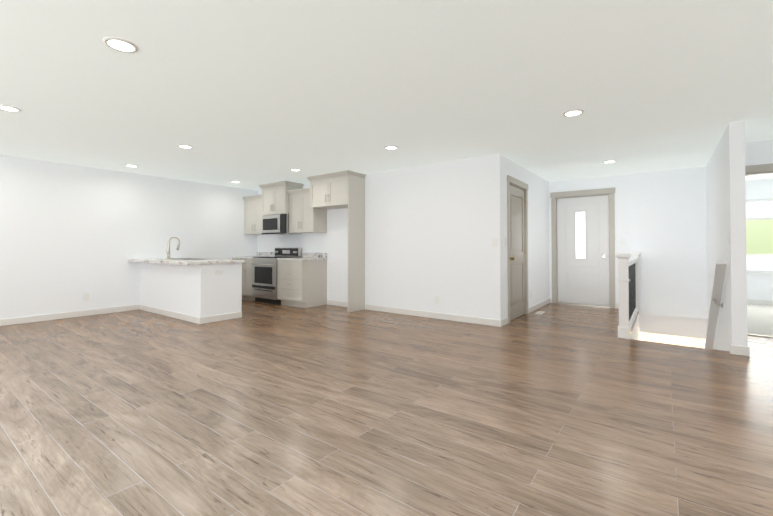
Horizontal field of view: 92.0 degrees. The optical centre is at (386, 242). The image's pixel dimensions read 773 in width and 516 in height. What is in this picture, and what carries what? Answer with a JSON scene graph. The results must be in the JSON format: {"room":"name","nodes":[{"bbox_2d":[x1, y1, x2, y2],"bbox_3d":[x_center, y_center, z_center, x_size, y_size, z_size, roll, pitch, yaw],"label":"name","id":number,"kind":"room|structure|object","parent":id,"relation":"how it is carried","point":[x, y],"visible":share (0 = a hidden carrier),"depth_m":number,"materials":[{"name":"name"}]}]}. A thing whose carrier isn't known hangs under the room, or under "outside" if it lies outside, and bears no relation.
{"room":"empty living room","nodes":[
{"label":"empty living room","id":0,"kind":"room"},
{"bbox_2d":[0,155,255,318],"bbox_3d":[-5.457,-0.024,5.482,0.140,2.440,8.350,-1,-1,37],"label":"wall","id":1,"kind":"structure","parent":0,"point":[70,235],"depth_m":6.19,"materials":[{"name":"paint"}]},
{"bbox_2d":[0,304,138,325],"bbox_3d":[-6.160,1.133,4.387,0.016,0.094,5.800,-1,-1,37],"label":"baseboard","id":2,"kind":"structure","parent":1,"relation":"attached to","point":[20,320],"depth_m":5.87,"materials":[{"name":"paint"}]},
{"bbox_2d":[84,293,88,300],"bbox_3d":[-4.900,0.894,6.096,0.008,0.120,0.075,-1,-1,37],"label":"outlet","id":3,"kind":"object","parent":1,"relation":"attached to","point":[86,296],"visible":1,"depth_m":6.09,"materials":[{"name":"plastic"}]},
{"bbox_2d":[256,154,503,319],"bbox_3d":[-0.655,-0.003,7.033,5.730,2.440,0.140,-1,-1,37],"label":"wall","id":4,"kind":"structure","parent":0,"point":[430,230],"depth_m":5.97,"materials":[{"name":"paint"}]},
{"bbox_2d":[242,194,264,234],"bbox_3d":[-2.786,-0.595,8.285,0.816,0.839,0.395,-1,-1,37],"label":"upper cabinet","id":5,"kind":"object","parent":4,"relation":"attached to","point":[253,215],"visible":0.62,"depth_m":8.20,"materials":[{"name":"beige wood"}]},
{"bbox_2d":[259,181,303,215],"bbox_3d":[-2.205,-0.887,7.802,0.868,0.645,0.485,-1,-1,37],"label":"upper cabinet","id":6,"kind":"object","parent":4,"relation":"attached to","point":[275,198],"visible":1,"depth_m":7.60,"materials":[{"name":"beige wood"}]},
{"bbox_2d":[262,214,301,234],"bbox_3d":[-2.201,-0.362,7.800,0.770,0.395,0.469,-1,-1,37],"label":"over-the-range microwave","id":7,"kind":"object","parent":6,"relation":"attached to","point":[277,224],"visible":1,"depth_m":7.60,"materials":[{"name":"silver metal"}]},
{"bbox_2d":[287,188,326,232],"bbox_3d":[-1.594,-0.608,7.401,0.757,0.839,0.395,-1,-1,37],"label":"upper cabinet","id":8,"kind":"object","parent":4,"relation":"attached to","point":[304,217],"visible":0.69,"depth_m":7.25,"materials":[{"name":"beige wood"}]},
{"bbox_2d":[327,300,501,326],"bbox_3d":[0.225,1.159,6.270,3.453,0.094,0.013,-1,-1,37],"label":"baseboard","id":9,"kind":"structure","parent":4,"relation":"attached to","point":[483,321],"depth_m":5.92,"materials":[{"name":"paint"}]},
{"bbox_2d":[492,238,497,246],"bbox_3d":[1.539,0.003,5.308,0.075,0.120,0.017,-1,-1,37],"label":"light switch","id":10,"kind":"object","parent":4,"relation":"attached to","point":[494,242],"visible":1,"depth_m":5.31,"materials":[{"name":"plastic"}]},
{"bbox_2d":[0,299,772,515],"bbox_3d":[-0.275,1.196,3.355,11.000,0.060,11.150,-1,-1,37],"label":"floor","id":11,"kind":"structure","parent":0,"point":[269,409],"depth_m":2.44,"materials":[{"name":"brown wood"}]},
{"bbox_2d":[140,262,241,317],"bbox_3d":[-3.378,0.775,6.352,2.148,0.866,0.660,-1,-1,37],"label":"wall","id":12,"kind":"structure","parent":11,"relation":"on","point":[203,290],"depth_m":5.81,"materials":[{"name":"paint"}]},
{"bbox_2d":[140,304,201,323],"bbox_3d":[-3.562,1.156,6.064,2.133,0.094,0.019,-1,-1,37],"label":"baseboard","id":13,"kind":"structure","parent":12,"relation":"attached to","point":[198,320],"depth_m":5.94,"materials":[{"name":"paint"}]},
{"bbox_2d":[128,258,244,264],"bbox_3d":[-3.410,0.379,6.281,2.187,0.180,0.900,-1,-1,37],"label":"countertop","id":14,"kind":"structure","parent":12,"relation":"on","point":[187,261],"depth_m":5.88,"materials":[{"name":"white stone"}]},
{"bbox_2d":[166,237,179,259],"bbox_3d":[-3.639,0.101,6.363,0.110,0.388,0.212,-1,-1,37],"label":"gooseneck faucet","id":15,"kind":"object","parent":14,"relation":"on","point":[168,254],"visible":1,"depth_m":6.28,"materials":[{"name":"silver metal"}]},
{"bbox_2d":[215,270,222,274],"bbox_3d":[-2.541,0.458,5.673,0.008,0.075,0.120,-1,-1,37],"label":"outlet","id":16,"kind":"object","parent":12,"relation":"attached to","point":[218,272],"visible":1,"depth_m":5.67,"materials":[{"name":"plastic"}]},
{"bbox_2d":[202,311,241,323],"bbox_3d":[-2.504,1.151,5.711,0.013,0.094,0.640,-1,-1,37],"label":"baseboard","id":17,"kind":"structure","parent":12,"relation":"attached to","point":[209,319],"depth_m":5.69,"materials":[{"name":"paint"}]},
{"bbox_2d":[232,259,254,300],"bbox_3d":[-2.885,0.798,8.173,0.768,0.867,0.662,-1,-1,37],"label":"base cabinet","id":18,"kind":"object","parent":11,"relation":"on","point":[246,280],"visible":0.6,"depth_m":7.85,"materials":[{"name":"beige wood"}]},
{"bbox_2d":[232,252,326,260],"bbox_3d":[-2.269,0.286,7.734,2.288,0.142,0.645,-1,-1,37],"label":"countertop","id":19,"kind":"structure","parent":18,"relation":"on","point":[312,256],"depth_m":7.51,"materials":[{"name":"white stone"}]},
{"bbox_2d":[251,248,300,304],"bbox_3d":[-2.285,0.668,7.675,0.780,1.115,0.694,-1,-1,37],"label":"range","id":20,"kind":"object","parent":11,"relation":"on","point":[264,279],"visible":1,"depth_m":7.47,"materials":[{"name":"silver metal"}]},
{"bbox_2d":[277,260,326,307],"bbox_3d":[-1.653,0.786,7.260,0.716,0.867,0.662,-1,-1,37],"label":"base cabinet","id":21,"kind":"object","parent":11,"relation":"on","point":[302,284],"visible":1,"depth_m":7.04,"materials":[{"name":"beige wood"}]},
{"bbox_2d":[307,170,365,312],"bbox_3d":[-0.931,-0.005,6.846,1.040,2.436,0.485,-1,-1,37],"label":"tall cabinet","id":22,"kind":"object","parent":11,"relation":"on","point":[340,189],"visible":1,"depth_m":6.59,"materials":[{"name":"beige wood"}]},
{"bbox_2d":[615,251,640,338],"bbox_3d":[3.669,0.674,5.611,0.156,1.044,2.596,-1,-1,37],"label":"rail","id":23,"kind":"object","parent":11,"relation":"on","point":[628,281],"visible":1,"depth_m":4.61,"materials":[{"name":"white wood"}]},
{"bbox_2d":[630,339,728,351],"bbox_3d":[3.320,1.194,4.285,0.928,0.030,0.025,-1,-1,37],"label":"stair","id":24,"kind":"structure","parent":11,"relation":"attached to","point":[679,345],"depth_m":4.26,"materials":[{"name":"brown wood"}]},
{"bbox_2d":[0,0,772,190],"bbox_3d":[0.514,-1.289,4.454,11.000,0.060,13.800,-1,-1,37],"label":"ceiling","id":25,"kind":"structure","parent":0,"point":[251,94],"depth_m":3.03,"materials":[{"name":"paint"}]},
{"bbox_2d":[0,104,21,111],"bbox_3d":[-3.589,-1.267,3.536,0.190,0.008,0.190,-1,-1,37],"label":"recessed light","id":26,"kind":"object","parent":25,"relation":"in","point":[8,108],"visible":1,"depth_m":3.53,"materials":[{"name":"white plastic"}]},
{"bbox_2d":[103,37,137,52],"bbox_3d":[-1.730,-1.282,2.433,0.190,0.008,0.190,-1,-1,37],"label":"recessed light","id":27,"kind":"object","parent":25,"relation":"in","point":[120,44],"visible":0.98,"depth_m":2.42,"materials":[{"name":"white plastic"}]},
{"bbox_2d":[177,144,192,148],"bbox_3d":[-2.631,-1.248,4.879,0.190,0.008,0.190,-1,-1,37],"label":"recessed light","id":28,"kind":"object","parent":25,"relation":"in","point":[185,146],"visible":0.98,"depth_m":4.87,"materials":[{"name":"white plastic"}]},
{"bbox_2d":[384,146,397,149],"bbox_3d":[0.063,-1.247,4.937,0.190,0.008,0.190,-1,-1,37],"label":"recessed light","id":29,"kind":"object","parent":25,"relation":"in","point":[390,147],"visible":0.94,"depth_m":4.92,"materials":[{"name":"white plastic"}]},
{"bbox_2d":[563,109,583,116],"bbox_3d":[1.833,-1.265,3.663,0.190,0.008,0.190,-1,-1,37],"label":"recessed light","id":30,"kind":"object","parent":25,"relation":"in","point":[574,112],"visible":0.98,"depth_m":3.66,"materials":[{"name":"white plastic"}]},
{"bbox_2d":[603,160,616,162],"bbox_3d":[3.433,-1.236,5.738,0.190,0.008,0.190,-1,-1,37],"label":"recessed light","id":31,"kind":"object","parent":25,"relation":"in","point":[610,161],"visible":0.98,"depth_m":5.72,"materials":[{"name":"white plastic"}]},
{"bbox_2d":[504,157,551,317],"bbox_3d":[2.473,-0.009,6.576,0.160,2.440,2.810,-1,-1,37],"label":"wall","id":32,"kind":"structure","parent":0,"point":[539,230],"depth_m":6.72,"materials":[{"name":"paint"}]},
{"bbox_2d":[502,317,507,325],"bbox_3d":[1.698,1.146,5.369,0.013,0.094,0.295,-1,-1,37],"label":"baseboard","id":33,"kind":"structure","parent":32,"relation":"attached to","point":[504,321],"depth_m":5.37,"materials":[{"name":"paint"}]},
{"bbox_2d":[507,175,527,322],"bbox_3d":[2.046,0.109,5.938,0.132,2.184,1.014,-1,-1,37],"label":"trim","id":34,"kind":"structure","parent":32,"relation":"attached to","point":[512,181],"depth_m":5.93,"materials":[{"name":"beige wood"}]},
{"bbox_2d":[510,185,524,320],"bbox_3d":[2.090,0.161,5.912,0.107,2.058,0.814,-1,-1,37],"label":"closet door","id":35,"kind":"structure","parent":32,"relation":"in","point":[517,257],"depth_m":5.93,"materials":[{"name":"beige wood"}]},
{"bbox_2d":[528,298,550,313],"bbox_3d":[2.848,1.167,6.906,0.030,0.094,1.525,-1,-1,37],"label":"baseboard","id":36,"kind":"structure","parent":32,"relation":"attached to","point":[545,302],"depth_m":6.81,"materials":[{"name":"paint"}]},
{"bbox_2d":[548,176,615,307],"bbox_3d":[3.898,1.329,7.188,1.380,5.100,0.180,-1,-1,37],"label":"wall","id":37,"kind":"structure","parent":0,"point":[598,182],"depth_m":7.22,"materials":[{"name":"paint"}]},
{"bbox_2d":[550,187,614,307],"bbox_3d":[3.793,0.109,7.231,1.120,2.219,0.142,-1,-1,37],"label":"door frame","id":38,"kind":"structure","parent":37,"relation":"attached to","point":[555,196],"depth_m":7.11,"materials":[{"name":"beige wood"}]},
{"bbox_2d":[557,195,609,305],"bbox_3d":[3.771,0.158,7.210,0.908,2.074,0.111,-1,-1,37],"label":"front door","id":39,"kind":"structure","parent":37,"relation":"in","point":[582,250],"depth_m":7.20,"materials":[{"name":"white wood"}]},
{"bbox_2d":[612,120,751,350],"bbox_3d":[4.888,1.318,6.373,1.160,5.100,5.450,-1,-1,37],"label":"wall","id":40,"kind":"structure","parent":0,"point":[679,221],"depth_m":6.23,"materials":[{"name":"paint"}]},
{"bbox_2d":[620,238,624,244],"bbox_3d":[4.297,-0.006,6.787,0.075,0.120,0.017,-1,-1,37],"label":"light switch","id":41,"kind":"object","parent":40,"relation":"attached to","point":[622,241],"visible":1,"depth_m":6.79,"materials":[{"name":"plastic"}]},
{"bbox_2d":[704,260,726,348],"bbox_3d":[4.391,1.183,5.038,0.099,1.936,2.370,-1,-1,37],"label":"handrail","id":42,"kind":"object","parent":40,"relation":"attached to","point":[719,278],"depth_m":4.56,"materials":[{"name":"paint"}]},
{"bbox_2d":[737,346,749,355],"bbox_3d":[4.074,1.132,4.327,0.033,0.094,1.213,-1,-1,37],"label":"baseboard","id":43,"kind":"structure","parent":40,"relation":"attached to","point":[739,350],"depth_m":3.85,"materials":[{"name":"paint"}]},
{"bbox_2d":[747,304,772,337],"bbox_3d":[6.751,1.223,5.765,2.580,0.074,4.210,-1,-1,37],"label":"floor carpet","id":44,"kind":"object","parent":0,"point":[759,320],"depth_m":5.65,"materials":[{"name":"white carpet"}]},
{"bbox_2d":[748,179,772,300],"bbox_3d":[7.685,-0.003,7.051,2.550,2.440,0.140,-1,-1,37],"label":"wall","id":45,"kind":"structure","parent":0,"point":[762,285],"depth_m":7.25,"materials":[{"name":"paint"}]},
{"bbox_2d":[746,199,772,274],"bbox_3d":[7.577,-0.106,7.083,2.220,1.468,0.120,-1,-1,37],"label":"window","id":46,"kind":"structure","parent":45,"relation":"in","point":[763,272],"depth_m":7.27,"materials":[{"name":"white plastic"}]},
{"bbox_2d":[747,299,772,304],"bbox_3d":[7.648,1.168,6.966,2.567,0.094,0.013,-1,-1,37],"label":"baseboard","id":47,"kind":"structure","parent":45,"relation":"attached to","point":[764,302],"depth_m":7.25,"materials":[{"name":"paint"}]},
{"bbox_2d":[748,139,772,171],"bbox_3d":[5.476,-1.069,4.084,2.550,0.390,0.120,-1,-1,37],"label":"wall","id":48,"kind":"structure","parent":0,"point":[759,152],"depth_m":4.63,"materials":[{"name":"paint"}]},
{"bbox_2d":[745,163,772,175],"bbox_3d":[5.475,-0.913,4.073,2.580,0.111,0.136,-1,-1,37],"label":"door frame","id":49,"kind":"structure","parent":48,"relation":"attached to","point":[760,169],"depth_m":4.63,"materials":[{"name":"beige wood"}]},
{"label":"outside","id":50,"kind":"structure","parent":0,"visible":0},
{"bbox_2d":[746,201,772,270],"bbox_3d":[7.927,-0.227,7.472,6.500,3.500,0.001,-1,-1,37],"label":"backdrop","id":51,"kind":"structure","parent":50,"point":[759,243],"depth_m":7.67,"materials":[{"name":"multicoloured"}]}
]}

